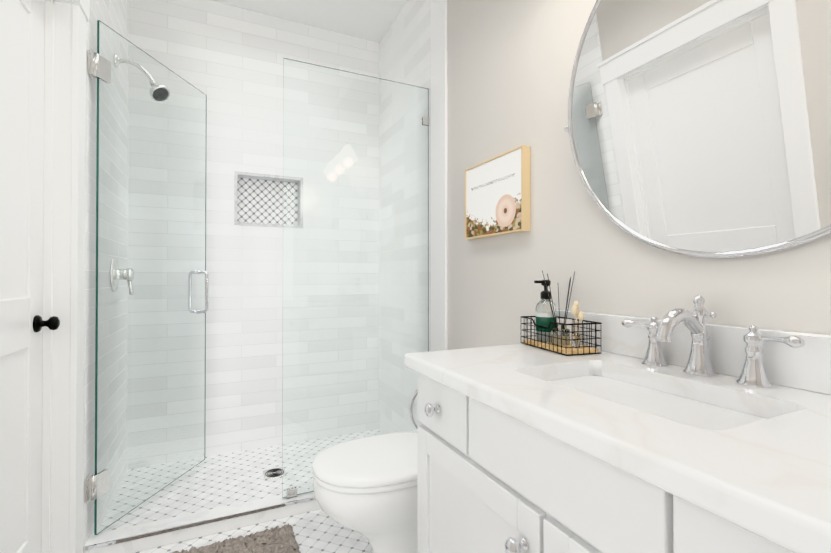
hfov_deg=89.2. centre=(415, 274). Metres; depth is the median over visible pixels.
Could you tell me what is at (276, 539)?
bath mat
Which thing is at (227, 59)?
wall
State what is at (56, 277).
door frame
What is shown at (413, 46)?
wall tile
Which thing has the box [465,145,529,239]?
picture frame
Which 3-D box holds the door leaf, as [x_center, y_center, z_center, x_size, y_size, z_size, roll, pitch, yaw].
[-1.091,0.067,1.082,0.095,2.025,0.804,0,0,-25]
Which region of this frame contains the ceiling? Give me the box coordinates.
[212,0,407,41]
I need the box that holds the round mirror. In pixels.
[564,0,830,257]
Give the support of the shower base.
on the floor
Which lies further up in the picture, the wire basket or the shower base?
the wire basket
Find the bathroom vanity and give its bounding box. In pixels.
[405,295,830,552]
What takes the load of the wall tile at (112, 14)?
attached to the wall
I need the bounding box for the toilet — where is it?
[312,432,416,552]
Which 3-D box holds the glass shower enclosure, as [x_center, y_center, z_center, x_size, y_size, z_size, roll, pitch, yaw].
[-0.721,0.018,2.206,1.480,2.031,0.626,0,0,-25]
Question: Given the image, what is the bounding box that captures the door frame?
[41,0,89,552]
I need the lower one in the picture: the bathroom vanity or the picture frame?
the bathroom vanity
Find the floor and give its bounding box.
[134,509,370,552]
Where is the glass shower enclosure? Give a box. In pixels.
[85,20,428,534]
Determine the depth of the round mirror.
0.94 m
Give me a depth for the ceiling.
2.64 m
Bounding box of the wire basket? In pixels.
[521,270,601,355]
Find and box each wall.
[128,0,378,456]
[447,0,830,349]
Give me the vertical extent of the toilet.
0.732 m
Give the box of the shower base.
[83,445,320,552]
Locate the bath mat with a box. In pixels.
[172,523,300,552]
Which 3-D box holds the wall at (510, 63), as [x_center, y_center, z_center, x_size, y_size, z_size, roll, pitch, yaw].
[0.600,-0.277,1.298,0.120,2.740,3.980,0,0,-25]
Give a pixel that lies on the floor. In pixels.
(318, 531)
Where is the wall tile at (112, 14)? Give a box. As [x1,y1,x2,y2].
[83,0,127,546]
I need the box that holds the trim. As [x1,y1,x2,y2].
[234,171,282,226]
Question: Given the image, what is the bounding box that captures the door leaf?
[0,0,59,552]
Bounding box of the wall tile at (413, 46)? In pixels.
[379,0,446,351]
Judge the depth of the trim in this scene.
2.61 m

